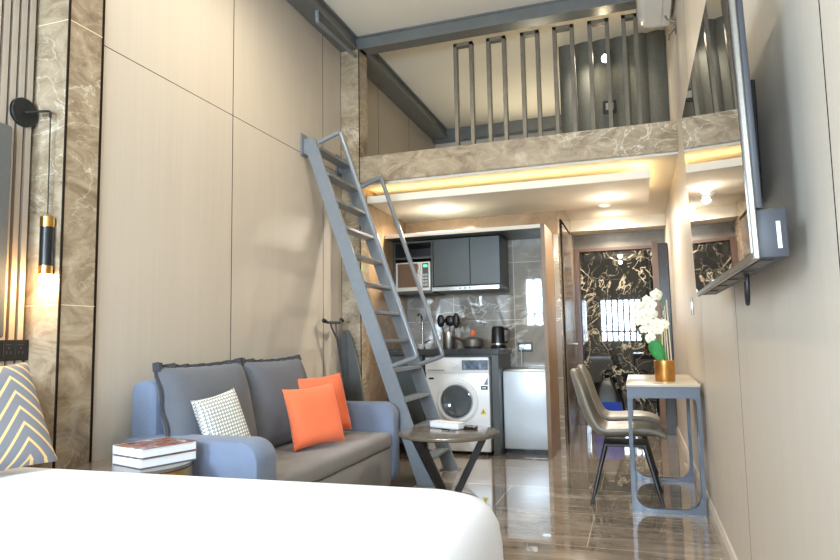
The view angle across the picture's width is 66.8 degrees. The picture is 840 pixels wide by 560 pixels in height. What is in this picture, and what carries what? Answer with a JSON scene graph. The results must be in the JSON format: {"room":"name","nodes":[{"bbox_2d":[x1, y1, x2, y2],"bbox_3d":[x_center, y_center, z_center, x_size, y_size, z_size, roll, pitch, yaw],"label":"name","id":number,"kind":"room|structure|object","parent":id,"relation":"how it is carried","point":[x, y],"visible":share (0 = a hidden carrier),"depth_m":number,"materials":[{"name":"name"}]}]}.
{"room":"studio apartment","nodes":[
{"label":"studio apartment","id":0,"kind":"room"},
{"bbox_2d":[0,0,36,365],"bbox_3d":[-2.615,-0.746,1.211,0.146,4.000,4.080,-3,-6,19],"label":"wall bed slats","id":1,"kind":"structure","parent":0,"point":[17,17],"depth_m":3.03,"materials":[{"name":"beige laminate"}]},
{"bbox_2d":[0,122,11,337],"bbox_3d":[-2.202,-0.302,2.052,0.056,0.980,1.845,-3,-6,19],"label":"headboard","id":2,"kind":"object","parent":1,"relation":"attached to","point":[5,130],"visible":1,"depth_m":2.90,"materials":[{"name":"fabric"}]},
{"bbox_2d":[3,343,13,357],"bbox_3d":[-1.892,0.323,2.928,0.004,0.066,0.052,-3,-6,19],"label":"socket","id":3,"kind":"object","parent":1,"relation":"attached to","point":[8,348],"depth_m":2.93,"materials":[{"name":"black plastic"}]},
{"bbox_2d":[0,340,28,360],"bbox_3d":[-1.914,0.320,2.882,0.018,0.096,0.310,-3,-6,19],"label":"panel","id":4,"kind":"object","parent":1,"relation":"attached to","point":[10,350],"visible":1,"depth_m":2.96,"materials":[{"name":"black plastic"}]},
{"bbox_2d":[15,343,25,356],"bbox_3d":[-1.873,0.328,2.984,0.004,0.066,0.052,-3,-6,19],"label":"socket","id":5,"kind":"object","parent":1,"relation":"attached to","point":[20,348],"depth_m":2.98,"materials":[{"name":"black plastic"}]},
{"bbox_2d":[9,97,54,284],"bbox_3d":[-1.830,-0.428,3.007,0.165,0.905,0.146,-3,-6,19],"label":"wall lamp","id":6,"kind":"object","parent":1,"relation":"attached to","point":[23,111],"visible":1,"depth_m":3.00,"materials":[{"name":"black metal"}]},
{"bbox_2d":[92,0,434,461],"bbox_3d":[-0.787,-0.315,6.148,0.220,4.000,6.060,-3,-6,19],"label":"wall","id":7,"kind":"structure","parent":0,"point":[217,242],"depth_m":4.18,"materials":[{"name":"beige paint"}]},
{"bbox_2d":[22,0,102,469],"bbox_3d":[-1.786,-0.575,3.188,0.240,4.000,0.202,-3,-6,19],"label":"trim","id":8,"kind":"structure","parent":7,"relation":"attached to","point":[81,178],"depth_m":3.10,"materials":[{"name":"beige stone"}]},
{"bbox_2d":[52,0,105,468],"bbox_3d":[-1.688,-0.579,3.162,0.043,4.000,0.222,-3,-6,19],"label":"trim","id":9,"kind":"structure","parent":7,"relation":"attached to","point":[70,1],"depth_m":3.12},
{"bbox_2d":[315,10,356,57],"bbox_3d":[-0.744,-2.176,5.699,0.034,0.112,0.788,-3,-6,19],"label":"handrail","id":10,"kind":"object","parent":7,"relation":"attached to","point":[317,21],"visible":1,"depth_m":5.57,"materials":[{"name":"grey metal"}]},
{"bbox_2d":[341,49,369,400],"bbox_3d":[-0.611,-0.265,6.020,0.190,3.870,0.200,-3,-6,19],"label":"column","id":11,"kind":"structure","parent":7,"relation":"attached to","point":[350,99],"depth_m":6.01,"materials":[{"name":"beige stone"}]},
{"bbox_2d":[286,0,447,139],"bbox_3d":[-1.308,-2.430,4.210,0.225,0.132,10.100,-3,-6,19],"label":"trim","id":12,"kind":"structure","parent":7,"relation":"attached to","point":[379,72],"depth_m":6.71,"materials":[{"name":"metal"}]},
{"bbox_2d":[368,190,407,401],"bbox_3d":[-0.337,0.455,6.732,0.190,2.560,1.440,-3,-6,19],"label":"wall","id":13,"kind":"structure","parent":0,"point":[384,223],"depth_m":6.36,"materials":[{"name":"brown stone"}]},
{"bbox_2d":[406,211,566,446],"bbox_3d":[0.667,0.444,6.805,1.665,2.560,0.100,-3,-6,19],"label":"wall","id":14,"kind":"structure","parent":0,"point":[519,310],"depth_m":6.68,"materials":[{"name":"grey stone"}]},
{"bbox_2d":[393,240,445,296],"bbox_3d":[-0.005,-0.113,6.794,0.440,0.550,0.435,-3,-6,19],"label":"open cabinet","id":15,"kind":"object","parent":14,"relation":"attached to","point":[420,251],"visible":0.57,"depth_m":6.71,"materials":[{"name":"grey wood"}]},
{"bbox_2d":[396,256,430,262],"bbox_3d":[-0.005,-0.212,6.810,0.400,0.020,0.390,-3,-6,19],"label":"shelf","id":16,"kind":"object","parent":15,"relation":"attached to","point":[399,259],"depth_m":6.69,"materials":[{"name":"black wood"}]},
{"bbox_2d":[396,262,431,291],"bbox_3d":[-0.018,-0.020,6.760,0.380,0.300,0.402,-3,-6,19],"label":"microwave oven","id":17,"kind":"object","parent":15,"relation":"in","point":[405,281],"visible":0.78,"depth_m":6.59,"materials":[{"name":"metal"}]},
{"bbox_2d":[385,224,540,242],"bbox_3d":[0.489,-0.447,6.541,1.569,0.036,0.650,-3,-6,19],"label":"soffit","id":18,"kind":"object","parent":14,"relation":"attached to","point":[532,231],"visible":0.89,"depth_m":6.33,"materials":[{"name":"beige paint"}]},
{"bbox_2d":[433,235,508,286],"bbox_3d":[0.533,-0.171,6.614,0.690,0.485,0.437,-3,-6,19],"label":"upper cabinet","id":19,"kind":"object","parent":14,"relation":"attached to","point":[482,260],"visible":0.94,"depth_m":6.41,"materials":[{"name":"grey wood"}]},
{"bbox_2d":[432,284,508,293],"bbox_3d":[0.526,0.096,6.555,0.690,0.048,0.500,-3,-6,19],"label":"range hood","id":20,"kind":"object","parent":19,"relation":"attached to","point":[486,288],"visible":1,"depth_m":6.38,"materials":[{"name":"silver metal"}]},
{"bbox_2d":[518,342,532,351],"bbox_3d":[1.086,0.692,6.577,0.150,0.094,0.016,-3,-6,19],"label":"wall socket","id":21,"kind":"object","parent":14,"relation":"attached to","point":[527,346],"visible":1,"depth_m":6.57,"materials":[{"name":"white plastic"}]},
{"bbox_2d":[519,346,522,366],"bbox_3d":[1.045,0.787,6.553,0.040,0.208,0.035,-3,-6,19],"label":"plug","id":22,"kind":"object","parent":21,"relation":"attached to","point":[520,347],"visible":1,"depth_m":6.54,"materials":[{"name":"white plastic"}]},
{"bbox_2d":[324,0,664,128],"bbox_3d":[-0.086,-2.608,3.889,3.600,0.120,10.550,-3,-6,19],"label":"ceiling","id":23,"kind":"structure","parent":0,"point":[427,70],"depth_m":6.51,"materials":[{"name":"beige paint"}]},
{"bbox_2d":[435,130,561,147],"bbox_3d":[1.636,-1.530,8.534,2.960,1.220,0.100,-3,-6,19],"label":"wall","id":24,"kind":"structure","parent":0,"point":[553,131],"depth_m":8.71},
{"bbox_2d":[432,115,561,144],"bbox_3d":[1.592,-2.067,8.480,2.960,0.160,0.120,-3,-6,19],"label":"trim","id":25,"kind":"structure","parent":24,"relation":"attached to","point":[549,123],"depth_m":8.60,"materials":[{"name":"metal"}]},
{"bbox_2d":[367,170,649,222],"bbox_3d":[0.876,-0.775,6.197,2.550,0.068,1.105,-3,-6,19],"label":"ceiling","id":26,"kind":"structure","parent":0,"point":[628,188],"depth_m":5.97,"materials":[{"name":"beige paint"}]},
{"bbox_2d":[435,208,446,210],"bbox_3d":[0.210,-0.707,6.385,0.120,0.006,0.120,-3,-6,19],"label":"recessed light","id":27,"kind":"object","parent":26,"relation":"attached to","point":[436,209],"visible":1,"depth_m":6.38,"materials":[{"name":"white paint"}]},
{"bbox_2d":[597,204,610,208],"bbox_3d":[1.829,-0.729,6.332,0.136,0.030,0.136,-3,-6,19],"label":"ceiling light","id":28,"kind":"object","parent":26,"relation":"attached to","point":[602,206],"visible":1,"depth_m":6.29,"materials":[{"name":"white paint"}]},
{"bbox_2d":[601,196,614,198],"bbox_3d":[1.762,-0.773,5.967,0.120,0.006,0.120,-3,-6,19],"label":"recessed light","id":29,"kind":"object","parent":26,"relation":"attached to","point":[604,197],"visible":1,"depth_m":5.96,"materials":[{"name":"white paint"}]},
{"bbox_2d":[360,120,677,183],"bbox_3d":[0.753,-1.093,5.548,2.770,0.247,0.050,-3,-6,19],"label":"wall","id":30,"kind":"structure","parent":0,"point":[657,137],"depth_m":5.47,"materials":[{"name":"beige stone"}]},
{"bbox_2d":[358,49,361,376],"bbox_3d":[-0.553,-0.278,5.896,0.007,3.870,0.007,-3,-6,19],"label":"trim","id":31,"kind":"structure","parent":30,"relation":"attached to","point":[358,49],"depth_m":5.97,"materials":[{"name":"grey metal"}]},
{"bbox_2d":[453,41,475,145],"bbox_3d":[0.403,-1.672,5.755,0.180,0.967,0.060,-3,-6,19],"label":"railing frame","id":32,"kind":"object","parent":30,"relation":"on","point":[469,44],"visible":0.83,"depth_m":5.74,"materials":[{"name":"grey metal"}]},
{"bbox_2d":[486,35,509,141],"bbox_3d":[0.690,-1.686,5.659,0.175,0.967,0.060,-3,-6,19],"label":"railing frame","id":33,"kind":"object","parent":30,"relation":"on","point":[498,39],"visible":0.84,"depth_m":5.64,"materials":[{"name":"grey metal"}]},
{"bbox_2d":[520,29,542,137],"bbox_3d":[0.974,-1.700,5.563,0.165,0.967,0.060,-3,-6,19],"label":"railing frame","id":34,"kind":"object","parent":30,"relation":"on","point":[534,33],"visible":0.84,"depth_m":5.54,"materials":[{"name":"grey metal"}]},
{"bbox_2d":[552,24,577,133],"bbox_3d":[1.246,-1.713,5.471,0.180,0.967,0.060,-3,-6,19],"label":"railing frame","id":35,"kind":"object","parent":30,"relation":"on","point":[569,27],"visible":0.85,"depth_m":5.45,"materials":[{"name":"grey metal"}]},
{"bbox_2d":[587,18,613,129],"bbox_3d":[1.523,-1.726,5.378,0.175,0.967,0.060,-3,-6,19],"label":"railing frame","id":36,"kind":"object","parent":30,"relation":"on","point":[604,21],"visible":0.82,"depth_m":5.36,"materials":[{"name":"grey metal"}]},
{"bbox_2d":[621,13,642,125],"bbox_3d":[1.762,-1.738,5.298,0.130,0.967,0.060,-3,-6,19],"label":"railing frame","id":37,"kind":"object","parent":30,"relation":"on","point":[628,17],"visible":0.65,"depth_m":5.27,"materials":[{"name":"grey metal"}]},
{"bbox_2d":[365,152,677,220],"bbox_3d":[1.258,-0.936,7.027,2.770,0.230,3.090,-3,-6,19],"label":"ceiling loft slab","id":38,"kind":"structure","parent":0,"point":[661,166],"depth_m":5.82,"materials":[{"name":"beige paint"}]},
{"bbox_2d":[558,30,669,132],"bbox_3d":[1.834,-1.733,6.051,0.975,1.145,0.092,-3,-6,19],"label":"panel","id":39,"kind":"object","parent":38,"relation":"on","point":[652,47],"visible":0.57,"depth_m":6.01,"materials":[{"name":"grey fabric"}]},
{"bbox_2d":[601,51,610,62],"bbox_3d":[1.743,-2.090,5.959,0.079,0.149,0.175,-4,-6,28],"label":"wall lamp","id":40,"kind":"object","parent":39,"relation":"attached to","point":[603,57],"visible":0.56,"depth_m":5.90,"materials":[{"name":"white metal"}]},
{"bbox_2d":[603,100,616,113],"bbox_3d":[1.781,-1.626,5.981,0.120,0.120,0.030,-3,-6,19],"label":"socket","id":41,"kind":"object","parent":39,"relation":"attached to","point":[605,103],"visible":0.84,"depth_m":5.97,"materials":[{"name":"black plastic"}]},
{"bbox_2d":[389,424,725,559],"bbox_3d":[-0.015,1.493,3.505,3.600,0.120,10.550,-3,-6,19],"label":"floor","id":42,"kind":"structure","parent":0,"point":[543,509],"depth_m":4.27,"materials":[{"name":"brown tile"}]},
{"bbox_2d":[78,458,192,475],"bbox_3d":[-1.270,1.109,2.843,0.472,0.566,0.472,-3,-6,19],"label":"side table","id":43,"kind":"object","parent":42,"relation":"on","point":[184,468],"visible":0.3,"depth_m":2.78,"materials":[{"name":"brown wood"}]},
{"bbox_2d":[112,450,196,468],"bbox_3d":[-1.208,0.808,2.908,0.230,0.041,0.276,-5,-7,36],"label":"book","id":44,"kind":"object","parent":43,"relation":"on","point":[131,462],"visible":0.7,"depth_m":2.82,"materials":[{"name":"white paper"}]},
{"bbox_2d":[113,437,196,458],"bbox_3d":[-1.209,0.765,2.912,0.230,0.041,0.276,-5,-6,35],"label":"book","id":45,"kind":"object","parent":44,"relation":"on","point":[156,447],"visible":1,"depth_m":2.85,"materials":[{"name":"white paper"}]},
{"bbox_2d":[0,467,502,559],"bbox_3d":[-1.065,0.959,1.553,2.305,0.617,1.845,-3,-6,17],"label":"bed","id":46,"kind":"object","parent":42,"relation":"on","point":[46,513],"visible":0.96,"depth_m":1.77,"materials":[{"name":"fabric"}]},
{"bbox_2d":[0,361,57,470],"bbox_3d":[-1.657,0.528,2.390,0.242,0.424,0.518,-4,-6,26],"label":"chevron cushion","id":47,"kind":"object","parent":46,"relation":"on","point":[25,440],"visible":1,"depth_m":2.47,"materials":[{"name":"grey fabric"}]},
{"bbox_2d":[124,354,399,485],"bbox_3d":[-0.845,0.990,4.030,0.820,1.009,1.990,-3,-6,18],"label":"sofa","id":48,"kind":"object","parent":42,"relation":"on","point":[368,454],"visible":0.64,"depth_m":3.71,"materials":[{"name":"blue fabric"}]},
{"bbox_2d":[156,363,256,435],"bbox_3d":[-1.174,0.757,3.577,0.200,0.580,0.760,-16,-9,16],"label":"cushion","id":49,"kind":"object","parent":48,"relation":"on","point":[177,385],"depth_m":3.35,"materials":[{"name":"grey fabric"}]},
{"bbox_2d":[191,388,250,435],"bbox_3d":[-1.043,0.771,3.378,0.154,0.376,0.349,-4,-6,31],"label":"pillow","id":50,"kind":"object","parent":48,"relation":"on","point":[222,414],"visible":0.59,"depth_m":3.34,"materials":[{"name":"white fabric"}]},
{"bbox_2d":[242,359,306,447],"bbox_3d":[-0.943,0.820,4.293,0.200,0.580,0.760,-16,-9,16],"label":"cushion","id":51,"kind":"object","parent":48,"relation":"on","point":[266,379],"depth_m":4.06,"materials":[{"name":"grey fabric"}]},
{"bbox_2d":[282,382,344,451],"bbox_3d":[-0.677,0.867,4.077,0.410,0.397,0.183,4,-7,-44],"label":"throw pillow","id":52,"kind":"object","parent":48,"relation":"on","point":[313,413],"visible":1,"depth_m":4.00,"materials":[{"name":"orange fabric"}]},
{"bbox_2d":[298,373,351,429],"bbox_3d":[-0.681,0.880,4.501,0.182,0.427,0.437,-6,-7,41],"label":"throw pillow","id":53,"kind":"object","parent":48,"relation":"on","point":[336,379],"visible":0.28,"depth_m":4.54,"materials":[{"name":"orange fabric"}]},
{"bbox_2d":[274,431,390,481],"bbox_3d":[-0.753,1.124,4.017,0.630,0.113,1.639,-3,-6,18],"label":"seat cushion","id":54,"kind":"object","parent":48,"relation":"on","point":[322,462],"depth_m":3.92,"materials":[{"name":"grey fabric"}]},
{"bbox_2d":[322,318,364,400],"bbox_3d":[-0.669,0.981,5.558,0.230,1.306,0.452,-3,-6,19],"label":"ironing board","id":55,"kind":"object","parent":42,"relation":"on","point":[351,377],"visible":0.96,"depth_m":5.75,"materials":[{"name":"fabric"}]},
{"bbox_2d":[300,131,460,488],"bbox_3d":[-0.322,0.190,5.351,1.118,2.830,0.760,-3,-6,19],"label":"ladder","id":56,"kind":"object","parent":42,"relation":"on","point":[316,154],"visible":0.99,"depth_m":5.23,"materials":[{"name":"grey metal"}]},
{"bbox_2d":[388,355,429,450],"bbox_3d":[-0.047,1.247,6.569,0.380,0.943,0.652,-3,-6,19],"label":"base cabinet","id":57,"kind":"object","parent":42,"relation":"on","point":[405,379],"visible":0.13,"depth_m":6.28,"materials":[{"name":"grey wood"}]},
{"bbox_2d":[398,425,498,496],"bbox_3d":[0.200,1.276,4.379,0.696,0.468,0.696,-3,-6,19],"label":"coffee table","id":58,"kind":"object","parent":42,"relation":"on","point":[418,435],"visible":0.77,"depth_m":4.31,"materials":[{"name":"grey wood"}]},
{"bbox_2d":[430,420,465,429],"bbox_3d":[0.195,1.033,4.540,0.264,0.045,0.094,-6,-7,41],"label":"box","id":59,"kind":"object","parent":58,"relation":"on","point":[444,424],"visible":1,"depth_m":4.49,"materials":[{"name":"white"}]},
{"bbox_2d":[464,425,477,429],"bbox_3d":[0.340,1.036,4.476,0.135,0.022,0.044,-4,-6,33],"label":"remote control","id":60,"kind":"object","parent":58,"relation":"on","point":[465,426],"visible":0.78,"depth_m":4.45,"materials":[{"name":"black plastic"}]},
{"bbox_2d":[388,347,511,455],"bbox_3d":[0.317,1.199,6.455,1.145,1.005,0.650,-3,-6,19],"label":"countertop","id":61,"kind":"structure","parent":42,"relation":"on","point":[501,360],"depth_m":6.08,"materials":[{"name":"black stone"}]},
{"bbox_2d":[416,313,430,347],"bbox_3d":[0.014,0.537,6.711,0.177,0.369,0.104,2,-6,-30],"label":"tap","id":62,"kind":"object","parent":61,"relation":"on","point":[419,314],"visible":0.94,"depth_m":6.73,"materials":[{"name":"silver metal"}]},
{"bbox_2d":[424,344,430,348],"bbox_3d":[0.079,0.665,6.382,0.070,0.050,0.070,-3,-6,19],"label":"cup","id":63,"kind":"object","parent":61,"relation":"on","point":[427,346],"visible":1,"depth_m":6.36,"materials":[{"name":"white ceramic"}]},
{"bbox_2d":[443,332,455,347],"bbox_3d":[0.298,0.615,6.502,0.128,0.165,0.128,-3,-6,19],"label":"utensil holder","id":64,"kind":"object","parent":61,"relation":"on","point":[448,342],"visible":0.94,"depth_m":6.45,"materials":[{"name":"metal"}]},
{"bbox_2d":[437,315,444,331],"bbox_3d":[0.229,0.522,6.522,0.112,0.335,0.052,-3,-6,19],"label":"ladle","id":65,"kind":"object","parent":64,"relation":"in","point":[440,320],"visible":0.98,"depth_m":6.52,"materials":[{"name":"black plastic"}]},
{"bbox_2d":[445,315,452,331],"bbox_3d":[0.309,0.526,6.547,0.114,0.328,0.053,-3,-6,19],"label":"slotted spoon","id":66,"kind":"object","parent":64,"relation":"in","point":[448,320],"visible":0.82,"depth_m":6.54,"materials":[{"name":"black plastic"}]},
{"bbox_2d":[452,313,458,331],"bbox_3d":[0.354,0.509,6.481,0.101,0.348,0.042,-3,-6,19],"label":"spatula","id":67,"kind":"object","parent":64,"relation":"in","point":[455,320],"visible":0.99,"depth_m":6.47,"materials":[{"name":"black plastic"}]},
{"bbox_2d":[451,330,484,347],"bbox_3d":[0.494,0.596,6.416,0.329,0.180,0.240,-3,-6,19],"label":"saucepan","id":68,"kind":"object","parent":61,"relation":"on","point":[473,341],"visible":0.9,"depth_m":6.32,"materials":[{"name":"metal"}]},
{"bbox_2d":[490,326,509,347],"bbox_3d":[0.782,0.564,6.313,0.160,0.215,0.180,2,-6,-29],"label":"electric kettle","id":69,"kind":"object","parent":61,"relation":"on","point":[498,332],"visible":1,"depth_m":6.27,"materials":[{"name":"black plastic"}]},
{"bbox_2d":[425,357,493,455],"bbox_3d":[0.451,1.232,6.385,0.636,0.922,0.620,-3,-6,19],"label":"washing machine","id":70,"kind":"object","parent":42,"relation":"on","point":[460,387],"visible":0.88,"depth_m":6.10,"materials":[{"name":"white metal"}]},
{"bbox_2d":[503,367,547,454],"bbox_3d":[1.083,1.272,6.276,0.432,0.800,0.463,-3,-6,19],"label":"mini fridge","id":71,"kind":"object","parent":42,"relation":"on","point":[524,388],"visible":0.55,"depth_m":6.07,"materials":[{"name":"metal"}]},
{"bbox_2d":[540,223,560,458],"bbox_3d":[1.270,0.574,6.185,0.040,2.165,0.650,-3,-6,19],"label":"wall","id":72,"kind":"structure","parent":42,"relation":"on","point":[547,252],"depth_m":6.00,"materials":[{"name":"beige paint"}]},
{"bbox_2d":[597,373,622,410],"bbox_3d":[2.235,1.445,7.592,0.357,0.660,0.214,-3,-6,19],"label":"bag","id":73,"kind":"object","parent":42,"relation":"on","point":[607,392],"visible":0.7,"depth_m":7.52,"materials":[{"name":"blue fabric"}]},
{"bbox_2d":[570,368,666,507],"bbox_3d":[1.369,1.053,4.387,0.614,0.880,0.439,-3,-6,19],"label":"dining chair","id":74,"kind":"object","parent":42,"relation":"on","point":[602,427],"visible":0.96,"depth_m":4.29,"materials":[{"name":"beige leather"}]},
{"bbox_2d":[577,364,661,473],"bbox_3d":[1.573,1.109,5.017,0.614,0.880,0.439,-3,-6,19],"label":"dining chair","id":75,"kind":"object","parent":42,"relation":"on","point":[607,415],"visible":0.62,"depth_m":5.06,"materials":[{"name":"beige leather"}]},
{"bbox_2d":[651,241,676,434],"bbox_3d":[2.850,0.664,7.465,0.173,2.170,0.635,-3,-6,19],"label":"tall cabinet","id":76,"kind":"object","parent":42,"relation":"on","point":[660,267],"visible":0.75,"depth_m":7.20,"materials":[{"name":"grey wood"}]},
{"bbox_2d":[626,375,706,515],"bbox_3d":[1.696,1.091,4.447,0.440,0.797,1.000,-3,-6,19],"label":"desk","id":77,"kind":"object","parent":42,"relation":"on","point":[686,387],"visible":0.99,"depth_m":4.03,"materials":[{"name":"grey metal"}]},
{"bbox_2d":[631,288,675,380],"bbox_3d":[1.578,0.369,4.315,0.256,0.619,0.142,-4,-6,31],"label":"orchid pot","id":78,"kind":"object","parent":77,"relation":"on","point":[664,369],"visible":1,"depth_m":4.27,"materials":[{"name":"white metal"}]},
{"bbox_2d":[558,211,579,444],"bbox_3d":[1.722,0.485,7.438,0.075,2.560,1.780,-3,-6,19],"label":"wall","id":79,"kind":"structure","parent":0,"point":[562,215],"depth_m":7.50,"materials":[{"name":"beige wood"}]},
{"bbox_2d":[560,219,569,443],"bbox_3d":[1.687,0.564,7.194,0.012,2.360,1.030,-3,-6,19],"label":"trim","id":80,"kind":"structure","parent":79,"relation":"attached to","point":[561,222],"depth_m":6.72,"materials":[{"name":"brown wood"}]},
{"bbox_2d":[561,224,577,441],"bbox_3d":[1.717,0.582,7.182,0.068,2.310,0.940,-3,-6,19],"label":"door","id":81,"kind":"structure","parent":79,"relation":"in","point":[566,238],"depth_m":7.09,"materials":[{"name":"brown wood"}]},
{"bbox_2d":[573,245,650,424],"bbox_3d":[2.493,0.693,7.973,1.025,2.220,0.080,-3,-6,19],"label":"trim","id":82,"kind":"structure","parent":79,"relation":"attached to","point":[579,325],"depth_m":8.11,"materials":[{"name":"brown wood"}]},
{"bbox_2d":[580,249,659,423],"bbox_3d":[2.504,0.710,7.955,0.909,2.173,0.095,-3,-6,19],"label":"wall panel","id":83,"kind":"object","parent":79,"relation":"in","point":[613,283],"depth_m":8.00,"materials":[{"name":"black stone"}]},
{"bbox_2d":[570,214,664,235],"bbox_3d":[2.475,-0.686,7.994,1.105,0.150,0.440,-3,-6,19],"label":"ceiling","id":84,"kind":"structure","parent":0,"point":[655,221],"depth_m":7.82,"materials":[{"name":"beige paint"}]},
{"bbox_2d":[664,0,839,559],"bbox_3d":[1.510,-0.638,3.119,0.170,4.000,10.350,-3,-6,19],"label":"wall","id":85,"kind":"structure","parent":0,"point":[767,370],"depth_m":1.76,"materials":[{"name":"beige paint"}]},
{"bbox_2d":[358,0,635,54],"bbox_3d":[0.743,-2.325,5.713,2.780,0.132,0.150,-3,-6,19],"label":"ceiling beam","id":86,"kind":"structure","parent":85,"relation":"attached to","point":[554,11],"depth_m":5.71,"materials":[{"name":"metal"}]},
{"bbox_2d":[636,0,673,27],"bbox_3d":[1.729,-2.188,4.681,0.268,0.321,0.820,-3,-6,19],"label":"air conditioner","id":87,"kind":"object","parent":85,"relation":"attached to","point":[649,13],"visible":1,"depth_m":4.84,"materials":[{"name":"white paint"}]},
{"bbox_2d":[665,15,676,39],"bbox_3d":[1.860,-1.876,4.725,0.077,0.193,0.070,-3,-6,19],"label":"wall hook","id":88,"kind":"object","parent":85,"relation":"attached to","point":[667,19],"visible":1,"depth_m":4.72,"materials":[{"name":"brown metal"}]},
{"bbox_2d":[690,297,693,314],"bbox_3d":[1.902,0.183,4.456,0.016,0.120,0.070,-3,-6,19],"label":"wall switch","id":89,"kind":"object","parent":85,"relation":"attached to","point":[691,298],"visible":1,"depth_m":4.43,"materials":[{"name":"plastic"}]},
{"bbox_2d":[676,426,737,559],"bbox_3d":[1.333,1.276,2.609,0.016,0.100,9.390,-3,-6,19],"label":"baseboard","id":90,"kind":"structure","parent":85,"relation":"attached to","point":[726,546],"depth_m":3.63,"materials":[{"name":"beige wood"}]},
{"bbox_2d":[682,0,789,305],"bbox_3d":[1.003,-0.341,2.073,0.152,0.873,1.400,-3,-6,19],"label":"television","id":91,"kind":"object","parent":85,"relation":"attached to","point":[734,239],"visible":1,"depth_m":1.69,"materials":[{"name":"metal"}]},
{"bbox_2d":[705,290,717,293],"bbox_3d":[1.145,0.047,2.500,0.030,0.004,0.160,-3,-6,19],"label":"vent","id":92,"kind":"object","parent":91,"relation":"attached to","point":[711,291],"depth_m":2.49,"materials":[{"name":"black plastic"}]},
{"bbox_2d":[713,285,726,289],"bbox_3d":[1.061,0.026,2.255,0.030,0.004,0.160,-3,-6,19],"label":"vent","id":93,"kind":"object","parent":91,"relation":"attached to","point":[719,286],"depth_m":2.24,"materials":[{"name":"black plastic"}]},
{"bbox_2d":[721,279,738,283],"bbox_3d":[0.978,0.004,2.009,0.030,0.004,0.160,-3,-6,19],"label":"vent","id":94,"kind":"object","parent":91,"relation":"attached to","point":[729,281],"depth_m":1.99,"materials":[{"name":"black plastic"}]},
{"bbox_2d":[733,270,753,276],"bbox_3d":[0.894,-0.017,1.764,0.030,0.004,0.160,-3,-6,19],"label":"vent","id":95,"kind":"object","parent":91,"relation":"attached to","point":[743,273],"depth_m":1.74,"materials":[{"name":"black plastic"}]},
{"bbox_2d":[747,259,773,267],"bbox_3d":[0.810,-0.039,1.519,0.030,0.004,0.160,-3,-6,19],"label":"vent","id":96,"kind":"object","parent":91,"relation":"attached to","point":[760,263],"depth_m":1.50,"materials":[{"name":"black plastic"}]},
{"bbox_3d":[2.444,0.525,8.206,1.750,2.600,0.100,-3,-6,19],"label":"wall","id":97,"kind":"structure","parent":0,"visible":0},
{"bbox_2d":[573,230,664,249],"bbox_3d":[2.534,-0.492,8.140,1.105,0.210,0.135,-3,-6,19],"label":"trim","id":98,"kind":"structure","parent":97,"relation":"attached to","point":[638,238],"depth_m":8.09,"materials":[{"name":"beige paint"}]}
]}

